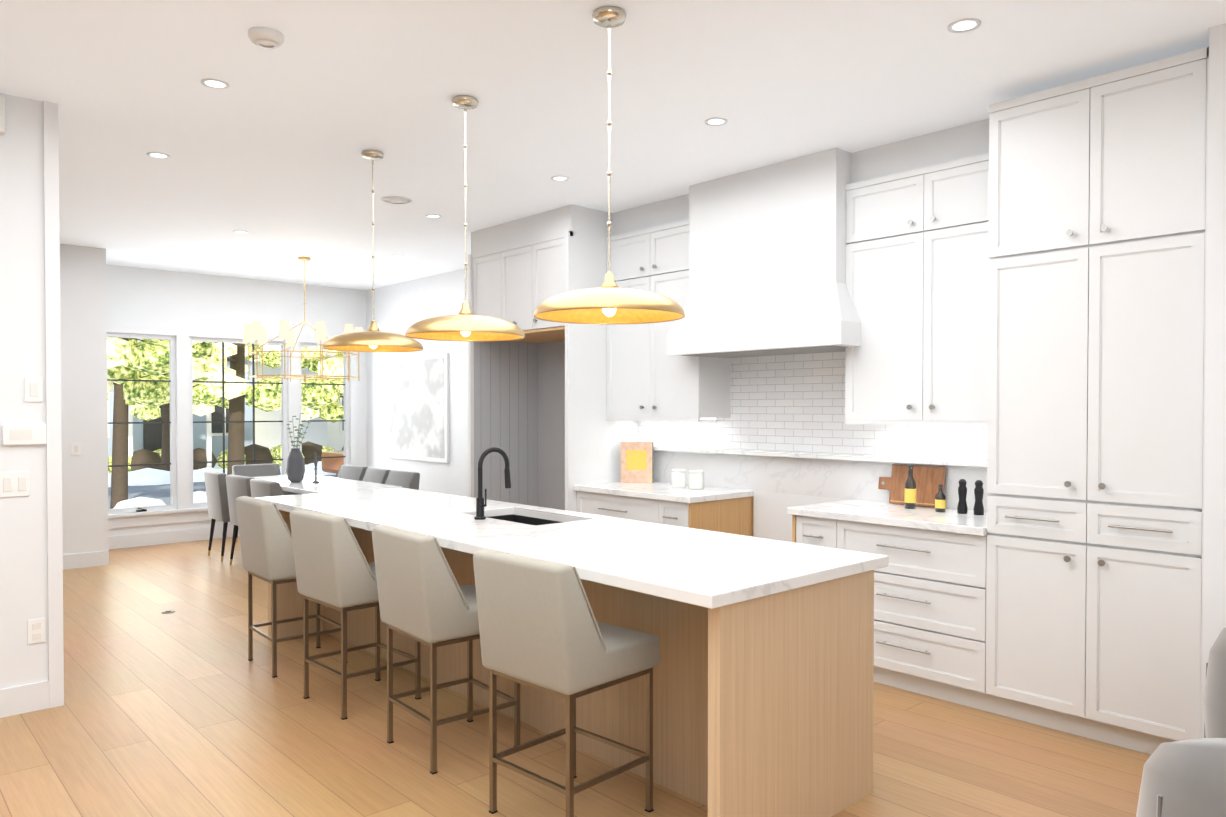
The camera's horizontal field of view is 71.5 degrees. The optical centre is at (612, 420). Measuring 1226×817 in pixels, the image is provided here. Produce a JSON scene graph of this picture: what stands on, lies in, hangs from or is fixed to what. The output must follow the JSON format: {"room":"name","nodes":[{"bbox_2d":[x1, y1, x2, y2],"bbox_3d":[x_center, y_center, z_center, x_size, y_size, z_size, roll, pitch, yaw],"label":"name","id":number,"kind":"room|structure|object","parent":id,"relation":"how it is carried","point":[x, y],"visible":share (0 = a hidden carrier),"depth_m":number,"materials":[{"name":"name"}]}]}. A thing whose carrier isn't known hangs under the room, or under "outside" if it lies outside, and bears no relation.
{"room":"kitchen","nodes":[
{"label":"kitchen","id":0,"kind":"room"},
{"bbox_2d":[0,93,47,688],"bbox_3d":[-4.662,-0.048,2.620,4.990,3.000,0.140,-1,1,-42],"label":"wall","id":1,"kind":"structure","parent":0,"point":[23,564],"depth_m":4.15,"materials":[{"name":"paint"}]},
{"bbox_2d":[0,96,4,134],"bbox_3d":[-2.954,-1.454,4.029,0.120,0.170,0.056,-1,1,-42],"label":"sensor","id":2,"kind":"object","parent":1,"relation":"attached to","point":[2,115],"visible":0.98,"depth_m":4.05,"materials":[{"name":"white plastic"}]},
{"bbox_2d":[0,471,29,496],"bbox_3d":[-2.902,0.310,4.132,0.117,0.120,0.010,-1,1,-42],"label":"switch plate","id":3,"kind":"object","parent":1,"relation":"attached to","point":[14,484],"visible":1,"depth_m":4.13,"materials":[{"name":"white plastic"}]},
{"bbox_2d":[2,424,46,444],"bbox_3d":[-2.868,0.070,4.150,0.180,0.100,0.024,-1,1,-42],"label":"thermostat","id":4,"kind":"object","parent":1,"relation":"attached to","point":[26,434],"visible":1,"depth_m":4.14,"materials":[{"name":"white plastic"}]},
{"bbox_2d":[0,680,48,717],"bbox_3d":[-4.606,1.385,2.587,4.880,0.135,0.016,-1,1,-42],"label":"baseboard","id":5,"kind":"structure","parent":1,"relation":"attached to","point":[21,699],"depth_m":4.16,"materials":[{"name":"paint"}]},
{"bbox_2d":[24,377,42,401],"bbox_3d":[-2.844,-0.151,4.179,0.075,0.120,0.010,-1,1,-42],"label":"switch plate","id":6,"kind":"object","parent":1,"relation":"attached to","point":[33,389],"visible":1,"depth_m":4.17,"materials":[{"name":"white plastic"}]},
{"bbox_2d":[27,618,45,644],"bbox_3d":[-2.842,1.039,4.199,0.075,0.120,0.008,-1,1,-42],"label":"outlet","id":7,"kind":"object","parent":1,"relation":"attached to","point":[36,630],"visible":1,"depth_m":4.20,"materials":[{"name":"white plastic"}]},
{"bbox_2d":[43,101,63,707],"bbox_3d":[-2.828,-0.072,4.283,0.062,3.000,0.160,-1,1,-42],"label":"trim","id":8,"kind":"structure","parent":1,"relation":"attached to","point":[53,394],"depth_m":4.22,"materials":[{"name":"paint"}]},
{"bbox_2d":[60,244,108,554],"bbox_3d":[-7.093,-0.098,6.088,6.080,3.000,0.140,-1,1,-42],"label":"wall","id":9,"kind":"structure","parent":0,"point":[83,325],"depth_m":7.96,"materials":[{"name":"paint"}]},
{"bbox_2d":[71,442,80,455],"bbox_3d":[-4.990,0.265,7.913,0.080,0.120,0.010,-1,1,-42],"label":"switch plate","id":10,"kind":"object","parent":9,"relation":"attached to","point":[75,448],"visible":1,"depth_m":7.91,"materials":[{"name":"white plastic"}]},
{"bbox_2d":[63,550,108,569],"bbox_3d":[-7.019,1.335,6.071,6.020,0.135,0.016,-1,1,-42],"label":"baseboard","id":11,"kind":"structure","parent":9,"relation":"attached to","point":[99,558],"depth_m":7.97,"materials":[{"name":"paint"}]},
{"bbox_2d":[106,264,366,535],"bbox_3d":[-4.372,-0.154,9.936,3.130,3.000,0.150,-1,1,-42],"label":"wall","id":12,"kind":"structure","parent":0,"point":[137,296],"depth_m":9.75,"materials":[{"name":"paint"}]},
{"bbox_2d":[107,332,176,513],"bbox_3d":[-5.133,0.026,9.230,0.710,1.920,0.070,-1,1,-42],"label":"window","id":13,"kind":"structure","parent":12,"relation":"in","point":[172,394],"depth_m":9.41,"materials":[{"name":"paint"}]},
{"bbox_2d":[109,525,238,548],"bbox_3d":[-4.327,1.280,9.885,3.100,0.135,0.016,-1,1,-42],"label":"baseboard","id":14,"kind":"structure","parent":12,"relation":"attached to","point":[166,537],"depth_m":9.35,"materials":[{"name":"paint"}]},
{"bbox_2d":[107,324,357,528],"bbox_3d":[-4.320,0.050,9.845,2.950,2.155,0.060,-1,1,-42],"label":"window trim","id":15,"kind":"structure","parent":12,"relation":"in","point":[184,511],"depth_m":9.47,"materials":[{"name":"paint"}]},
{"bbox_2d":[189,337,287,507],"bbox_3d":[-4.365,0.016,9.931,1.110,1.920,0.070,-1,1,-42],"label":"window","id":16,"kind":"structure","parent":12,"relation":"in","point":[283,383],"depth_m":9.87,"materials":[{"name":"paint"}]},
{"bbox_2d":[299,342,348,464],"bbox_3d":[-3.616,0.006,10.616,0.660,1.920,0.070,-1,1,-42],"label":"window","id":17,"kind":"structure","parent":12,"relation":"in","point":[345,384],"depth_m":10.78,"materials":[{"name":"paint"}]},
{"bbox_2d":[366,268,467,496],"bbox_3d":[-1.850,-0.149,9.600,0.140,3.000,4.050,-1,1,-42],"label":"wall","id":18,"kind":"structure","parent":0,"point":[401,308],"depth_m":9.84,"materials":[{"name":"paint"}]},
{"bbox_2d":[387,353,448,462],"bbox_3d":[-2.297,-0.144,9.957,0.038,1.220,1.380,-1,1,-42],"label":"picture","id":19,"kind":"object","parent":18,"relation":"attached to","point":[417,407],"visible":1,"depth_m":9.88,"materials":[{"name":"paper"}]},
{"bbox_2d":[468,225,559,342],"bbox_3d":[-0.794,-1.166,7.353,0.708,0.898,0.510,-1,1,-42],"label":"upper cabinet","id":20,"kind":"object","parent":0,"relation":"attached to","point":[482,258],"depth_m":7.18,"materials":[{"name":"paint"}]},
{"bbox_2d":[496,217,587,338],"bbox_3d":[-0.511,-1.161,7.043,0.708,0.898,0.516,-1,1,-42],"label":"upper cabinet","id":21,"kind":"object","parent":0,"relation":"attached to","point":[512,236],"depth_m":6.85,"materials":[{"name":"paint"}]},
{"bbox_2d":[528,204,607,338],"bbox_3d":[-0.227,-1.157,6.733,0.708,0.898,0.510,-1,1,-42],"label":"upper cabinet","id":22,"kind":"object","parent":0,"relation":"attached to","point":[568,245],"depth_m":6.46,"materials":[{"name":"paint"}]},
{"bbox_2d":[0,537,1150,816],"bbox_3d":[-1.732,1.500,2.720,9.700,0.100,14.700,-1,1,-42],"label":"floor","id":23,"kind":"structure","parent":0,"point":[186,709],"depth_m":3.77,"materials":[{"name":"brown wood"}]},
{"bbox_2d":[162,610,174,613],"bbox_3d":[-3.245,1.396,6.213,0.090,0.006,0.089,-1,1,-42],"label":"electrical outlet","id":24,"kind":"object","parent":23,"relation":"attached to","point":[167,611],"visible":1,"depth_m":6.21,"materials":[{"name":"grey metal"}]},
{"bbox_2d":[204,471,229,561],"bbox_3d":[-3.765,0.937,8.577,0.537,0.859,0.500,-1,1,-40],"label":"dining chair","id":25,"kind":"object","parent":23,"relation":"on","point":[216,495],"visible":0.56,"depth_m":8.30,"materials":[{"name":"grey fabric"}]},
{"bbox_2d":[226,474,254,564],"bbox_3d":[-3.318,0.944,8.103,0.500,0.859,0.537,1,1,45],"label":"dining chair","id":26,"kind":"object","parent":23,"relation":"on","point":[237,485],"visible":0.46,"depth_m":7.99,"materials":[{"name":"grey fabric"}]},
{"bbox_2d":[232,463,280,541],"bbox_3d":[-3.868,0.925,9.422,0.500,0.859,0.537,-1,1,-42],"label":"dining chair","id":27,"kind":"object","parent":23,"relation":"on","point":[256,470],"visible":0.25,"depth_m":9.53,"materials":[{"name":"grey fabric"}]},
{"bbox_2d":[250,479,283,497],"bbox_3d":[-2.888,0.951,7.617,0.537,0.859,0.500,-1,1,-42],"label":"dining chair","id":28,"kind":"object","parent":23,"relation":"on","point":[262,488],"visible":0.19,"depth_m":7.36,"materials":[{"name":"grey fabric"}]},
{"bbox_2d":[235,496,347,677],"bbox_3d":[-1.868,0.931,4.986,0.523,0.973,0.470,-1,1,-40],"label":"bar stool","id":29,"kind":"object","parent":23,"relation":"on","point":[266,543],"visible":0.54,"depth_m":4.74,"materials":[{"name":"fabric"}]},
{"bbox_2d":[253,474,400,494],"bbox_3d":[-2.961,0.988,8.431,0.800,0.760,2.100,-1,1,-42],"label":"dining table","id":30,"kind":"object","parent":23,"relation":"on","point":[326,484],"visible":0.19,"depth_m":8.11,"materials":[{"name":"stone"}]},
{"bbox_2d":[286,413,312,481],"bbox_3d":[-3.083,0.265,8.411,0.275,0.685,0.225,-1,1,-42],"label":"vase","id":31,"kind":"object","parent":30,"relation":"on","point":[295,468],"visible":1,"depth_m":8.35,"materials":[{"name":"grey ceramic"}]},
{"bbox_2d":[312,452,319,482],"bbox_3d":[-2.902,0.459,8.314,0.070,0.300,0.070,-1,1,-42],"label":"candlestick","id":32,"kind":"object","parent":30,"relation":"on","point":[315,469],"visible":1,"depth_m":8.31,"materials":[{"name":"silver metal"}]},
{"bbox_2d":[336,465,367,480],"bbox_3d":[-3.002,0.928,9.207,0.500,0.859,0.537,1,1,45],"label":"dining chair","id":33,"kind":"object","parent":23,"relation":"on","point":[352,472],"visible":0.17,"depth_m":9.29,"materials":[{"name":"grey fabric"}]},
{"bbox_2d":[290,509,420,719],"bbox_3d":[-1.301,0.940,4.351,0.523,0.973,0.470,-1,1,-44],"label":"bar stool","id":34,"kind":"object","parent":23,"relation":"on","point":[334,570],"visible":0.75,"depth_m":4.13,"materials":[{"name":"fabric"}]},
{"bbox_2d":[362,467,390,483],"bbox_3d":[-2.629,0.934,8.800,0.537,0.859,0.500,-1,1,-38],"label":"dining chair","id":35,"kind":"object","parent":23,"relation":"on","point":[375,475],"visible":0.17,"depth_m":8.86,"materials":[{"name":"grey fabric"}]},
{"bbox_2d":[385,470,419,489],"bbox_3d":[-2.259,0.940,8.395,0.537,0.859,0.500,-1,1,-42],"label":"dining chair","id":36,"kind":"object","parent":23,"relation":"on","point":[406,479],"visible":0.19,"depth_m":8.43,"materials":[{"name":"grey fabric"}]},
{"bbox_2d":[372,525,519,774],"bbox_3d":[-0.721,0.949,3.745,0.523,0.973,0.470,-1,1,-39],"label":"bar stool","id":37,"kind":"object","parent":23,"relation":"on","point":[424,598],"visible":0.83,"depth_m":3.53,"materials":[{"name":"fabric"}]},
{"bbox_2d":[473,549,659,816],"bbox_3d":[-0.167,0.958,3.125,0.470,0.973,0.523,1,1,44],"label":"bar stool","id":38,"kind":"object","parent":23,"relation":"on","point":[540,629],"visible":1,"depth_m":2.94,"materials":[{"name":"fabric"}]},
{"bbox_2d":[268,511,873,816],"bbox_3d":[-0.591,0.989,4.399,0.952,0.875,3.790,-1,1,-42],"label":"kitchen island","id":39,"kind":"object","parent":23,"relation":"on","point":[763,683],"depth_m":3.19,"materials":[{"name":"brown wood"}]},
{"bbox_2d":[255,487,887,610],"bbox_3d":[-0.613,0.530,4.372,1.040,0.043,3.850,-1,1,-42],"label":"island countertop","id":40,"kind":"structure","parent":39,"relation":"on","point":[709,570],"depth_m":3.52,"materials":[{"name":"white stone"}]},
{"bbox_2d":[474,447,510,519],"bbox_3d":[-0.610,0.323,4.419,0.222,0.367,0.100,-1,1,-42],"label":"faucet","id":41,"kind":"object","parent":40,"relation":"on","point":[480,505],"visible":1,"depth_m":4.37,"materials":[{"name":"black metal"}]},
{"bbox_2d":[572,491,655,522],"bbox_3d":[0.257,0.962,6.278,0.648,0.875,0.860,-1,1,-42],"label":"base cabinet","id":42,"kind":"object","parent":23,"relation":"on","point":[618,506],"depth_m":6.06,"materials":[{"name":"paint"}]},
{"bbox_2d":[656,495,755,536],"bbox_3d":[0.646,0.968,5.851,0.649,0.875,0.294,-1,1,-42],"label":"base cabinet","id":43,"kind":"object","parent":23,"relation":"on","point":[732,516],"depth_m":5.71,"materials":[{"name":"paint"}]},
{"bbox_2d":[572,479,755,502],"bbox_3d":[0.351,0.506,6.147,0.678,0.040,1.170,-1,1,-42],"label":"countertop","id":44,"kind":"structure","parent":43,"relation":"on","point":[654,490],"depth_m":5.93,"materials":[{"name":"white stone"}]},
{"bbox_2d":[621,442,652,482],"bbox_3d":[0.184,0.323,6.551,0.250,0.313,0.034,0,1,10],"label":"cookbook","id":45,"kind":"object","parent":44,"relation":"on","point":[636,462],"visible":1,"depth_m":6.54,"materials":[{"name":"paper"}]},
{"bbox_2d":[671,469,685,487],"bbox_3d":[0.477,0.420,6.173,0.110,0.130,0.110,-1,1,-42],"label":"canister","id":46,"kind":"object","parent":44,"relation":"on","point":[678,478],"visible":1,"depth_m":6.13,"materials":[{"name":"white ceramic"}]},
{"bbox_2d":[689,470,703,489],"bbox_3d":[0.591,0.421,6.047,0.110,0.130,0.110,-1,1,-42],"label":"canister","id":47,"kind":"object","parent":44,"relation":"on","point":[696,479],"visible":1,"depth_m":6.00,"materials":[{"name":"white ceramic"}]},
{"bbox_2d":[788,515,835,547],"bbox_3d":[1.379,0.979,5.050,0.649,0.875,0.294,-1,1,-42],"label":"base cabinet","id":48,"kind":"object","parent":23,"relation":"on","point":[818,532],"depth_m":4.84,"materials":[{"name":"paint"}]},
{"bbox_2d":[836,519,979,709],"bbox_3d":[1.774,0.986,4.618,0.648,0.875,0.877,-1,1,-42],"label":"base cabinet","id":49,"kind":"object","parent":23,"relation":"on","point":[927,595],"depth_m":4.35,"materials":[{"name":"paint"}]},
{"bbox_2d":[788,499,983,534],"bbox_3d":[1.642,0.526,4.733,0.678,0.040,1.140,-1,1,-42],"label":"countertop","id":50,"kind":"structure","parent":49,"relation":"on","point":[922,518],"depth_m":4.63,"materials":[{"name":"white stone"}]},
{"bbox_2d":[904,465,915,508],"bbox_3d":[1.699,0.379,4.864,0.064,0.250,0.064,-1,1,-42],"label":"bottle","id":51,"kind":"object","parent":50,"relation":"on","point":[910,494],"visible":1,"depth_m":4.84,"materials":[{"name":"black glass"}]},
{"bbox_2d":[878,464,945,506],"bbox_3d":[1.754,0.382,5.016,0.061,0.234,0.410,-1,1,-42],"label":"cutting board","id":52,"kind":"object","parent":50,"relation":"on","point":[928,479],"visible":0.9,"depth_m":4.97,"materials":[{"name":"brown wood"}]},
{"bbox_2d":[935,484,945,511],"bbox_3d":[1.812,0.431,4.711,0.058,0.150,0.058,-1,1,-42],"label":"bottle","id":53,"kind":"object","parent":50,"relation":"on","point":[940,501],"visible":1,"depth_m":4.69,"materials":[{"name":"black glass"}]},
{"bbox_2d":[957,479,967,513],"bbox_3d":[1.909,0.413,4.650,0.054,0.187,0.053,-1,1,-42],"label":"pepper mill","id":54,"kind":"object","parent":50,"relation":"on","point":[962,507],"visible":1,"depth_m":4.63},
{"bbox_2d":[973,480,983,514],"bbox_3d":[1.970,0.414,4.583,0.054,0.187,0.053,-1,1,-42],"label":"pepper mill","id":55,"kind":"object","parent":50,"relation":"on","point":[978,508],"visible":1,"depth_m":4.57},
{"bbox_2d":[980,80,1083,735],"bbox_3d":[2.188,-0.040,4.150,0.648,2.940,0.445,-1,1,-42],"label":"tall cabinet","id":56,"kind":"object","parent":23,"relation":"on","point":[1004,303],"depth_m":3.94,"materials":[{"name":"paint"}]},
{"bbox_2d":[1080,47,1208,754],"bbox_3d":[2.487,-0.036,3.820,0.652,2.940,0.445,-1,1,-42],"label":"tall cabinet","id":57,"kind":"object","parent":23,"relation":"on","point":[1142,440],"depth_m":3.61,"materials":[{"name":"paint"}]},
{"bbox_2d":[1136,738,1225,816],"bbox_3d":[1.640,1.044,1.792,0.949,0.839,0.805,1,1,44],"label":"tub chair","id":58,"kind":"object","parent":23,"relation":"on","point":[1184,778],"visible":1,"depth_m":1.85,"materials":[{"name":"grey fabric"}]},
{"bbox_2d":[1204,627,1225,737],"bbox_3d":[2.304,1.033,2.576,0.805,0.839,0.949,0,1,-12],"label":"tub chair","id":59,"kind":"object","parent":23,"relation":"on","point":[1215,705],"visible":0.73,"depth_m":2.72,"materials":[{"name":"grey fabric"}]},
{"bbox_2d":[0,0,1225,289],"bbox_3d":[-1.732,-1.609,2.675,9.700,0.120,14.700,-1,1,-42],"label":"ceiling","id":60,"kind":"structure","parent":0,"point":[266,148],"depth_m":4.14,"materials":[{"name":"paint"}]},
{"bbox_2d":[147,152,169,158],"bbox_3d":[-2.714,-1.581,5.084,0.124,0.004,0.124,-1,1,-42],"label":"recessed light","id":61,"kind":"object","parent":60,"relation":"in","point":[158,155],"visible":1,"depth_m":5.08,"materials":[{"name":"paint"}]},
{"bbox_2d":[200,79,229,88],"bbox_3d":[-1.851,-1.565,3.962,0.124,0.004,0.124,-1,1,-42],"label":"recessed light","id":62,"kind":"object","parent":60,"relation":"in","point":[215,83],"visible":1,"depth_m":3.96,"materials":[{"name":"paint"}]},
{"bbox_2d":[233,230,248,233],"bbox_3d":[-3.188,-1.613,7.292,0.124,0.004,0.124,-1,1,-42],"label":"recessed light","id":63,"kind":"object","parent":60,"relation":"in","point":[240,231],"visible":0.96,"depth_m":7.29,"materials":[{"name":"paint"}]},
{"bbox_2d":[248,27,283,48],"bbox_3d":[-1.400,-1.539,3.440,0.136,0.042,0.136,-1,1,-42],"label":"smoke detector","id":64,"kind":"object","parent":60,"relation":"attached to","point":[266,38],"visible":1,"depth_m":3.40,"materials":[{"name":"white plastic"}]},
{"bbox_2d":[243,257,362,381],"bbox_3d":[-3.096,-1.008,8.550,1.121,1.249,1.137,-1,1,-42],"label":"chandelier","id":65,"kind":"object","parent":60,"relation":"hanging from","point":[256,331],"visible":0.94,"depth_m":8.35,"materials":[{"name":"gold metal"}]},
{"bbox_2d":[322,150,422,351],"bbox_3d":[-1.421,-1.002,5.041,0.580,1.160,0.580,-1,1,-42],"label":"pendant lamp","id":66,"kind":"object","parent":60,"relation":"hanging from","point":[372,338],"visible":0.98,"depth_m":4.95,"materials":[{"name":"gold metal"}]},
{"bbox_2d":[381,196,411,203],"bbox_3d":[-1.568,-1.595,6.172,0.216,0.007,0.216,-1,1,-42],"label":"ceiling speaker","id":67,"kind":"object","parent":60,"relation":"attached to","point":[396,199],"visible":1,"depth_m":6.17,"materials":[{"name":"white plastic"}]},
{"bbox_2d":[426,214,441,217],"bbox_3d":[-1.410,-1.605,6.695,0.124,0.004,0.124,-1,1,-42],"label":"recessed light","id":68,"kind":"object","parent":60,"relation":"in","point":[433,216],"visible":0.98,"depth_m":6.70,"materials":[{"name":"paint"}]},
{"bbox_2d":[405,95,524,341],"bbox_3d":[-0.724,-0.990,4.175,0.580,1.160,0.580,-1,1,-42],"label":"pendant lamp","id":69,"kind":"object","parent":60,"relation":"hanging from","point":[465,324],"visible":1,"depth_m":4.11,"materials":[{"name":"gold metal"}]},
{"bbox_2d":[551,176,568,180],"bbox_3d":[-0.348,-1.589,5.593,0.124,0.004,0.124,-1,1,-42],"label":"recessed light","id":70,"kind":"object","parent":60,"relation":"in","point":[559,178],"visible":1,"depth_m":5.59,"materials":[{"name":"paint"}]},
{"bbox_2d":[534,6,684,324],"bbox_3d":[-0.014,-0.977,3.265,0.580,1.160,0.580,-1,1,-42],"label":"pendant lamp","id":71,"kind":"object","parent":60,"relation":"hanging from","point":[608,302],"visible":1,"depth_m":3.23,"materials":[{"name":"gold metal"}]},
{"bbox_2d":[704,117,727,125],"bbox_3d":[0.544,-1.573,4.484,0.124,0.004,0.124,-1,1,-42],"label":"recessed light","id":72,"kind":"object","parent":60,"relation":"in","point":[717,121],"visible":1,"depth_m":4.48,"materials":[{"name":"paint"}]},
{"bbox_2d":[948,18,980,32],"bbox_3d":[1.385,-1.556,3.357,0.124,0.004,0.124,-1,1,-42],"label":"recessed light","id":73,"kind":"object","parent":60,"relation":"in","point":[964,25],"visible":1,"depth_m":3.36,"materials":[{"name":"paint"}]},
{"bbox_2d":[604,205,643,418],"bbox_3d":[0.254,-0.813,6.478,0.348,1.578,0.522,-1,1,-42],"label":"upper cabinet","id":74,"kind":"object","parent":0,"relation":"attached to","point":[624,343],"depth_m":6.41,"materials":[{"name":"paint"}]},
{"bbox_2d":[644,200,735,418],"bbox_3d":[0.542,-0.808,6.162,0.348,1.578,0.522,-1,1,-42],"label":"upper cabinet","id":75,"kind":"object","parent":0,"relation":"attached to","point":[684,378],"depth_m":6.06,"materials":[{"name":"paint"}]},
{"bbox_2d":[664,147,863,338],"bbox_3d":[1.029,-1.081,5.477,0.548,1.013,1.360,-1,1,-42],"label":"range hood","id":76,"kind":"object","parent":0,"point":[772,251],"depth_m":5.26,"materials":[{"name":"paint"}]},
{"bbox_2d":[840,138,911,422],"bbox_3d":[1.674,-0.791,4.924,0.348,1.578,0.532,-1,1,-42],"label":"upper cabinet","id":77,"kind":"object","parent":0,"relation":"attached to","point":[876,355],"depth_m":4.84,"materials":[{"name":"paint"}]},
{"bbox_2d":[912,120,983,422],"bbox_3d":[1.969,-0.786,4.601,0.348,1.578,0.532,-1,1,-42],"label":"upper cabinet","id":78,"kind":"object","parent":0,"relation":"attached to","point":[948,164],"depth_m":4.55,"materials":[{"name":"paint"}]},
{"bbox_2d":[1202,23,1225,737],"bbox_3d":[4.398,-0.036,1.801,0.840,3.000,5.105,-1,1,-42],"label":"wall","id":79,"kind":"structure","parent":0,"point":[1214,603],"depth_m":3.37,"materials":[{"name":"paint"}]},
{"label":"outside","id":80,"kind":"structure","parent":0,"visible":0},
{"bbox_2d":[107,337,343,508],"bbox_3d":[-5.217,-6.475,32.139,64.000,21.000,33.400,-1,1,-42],"label":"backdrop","id":81,"kind":"structure","parent":80,"point":[137,359],"depth_m":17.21,"materials":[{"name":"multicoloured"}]}
]}

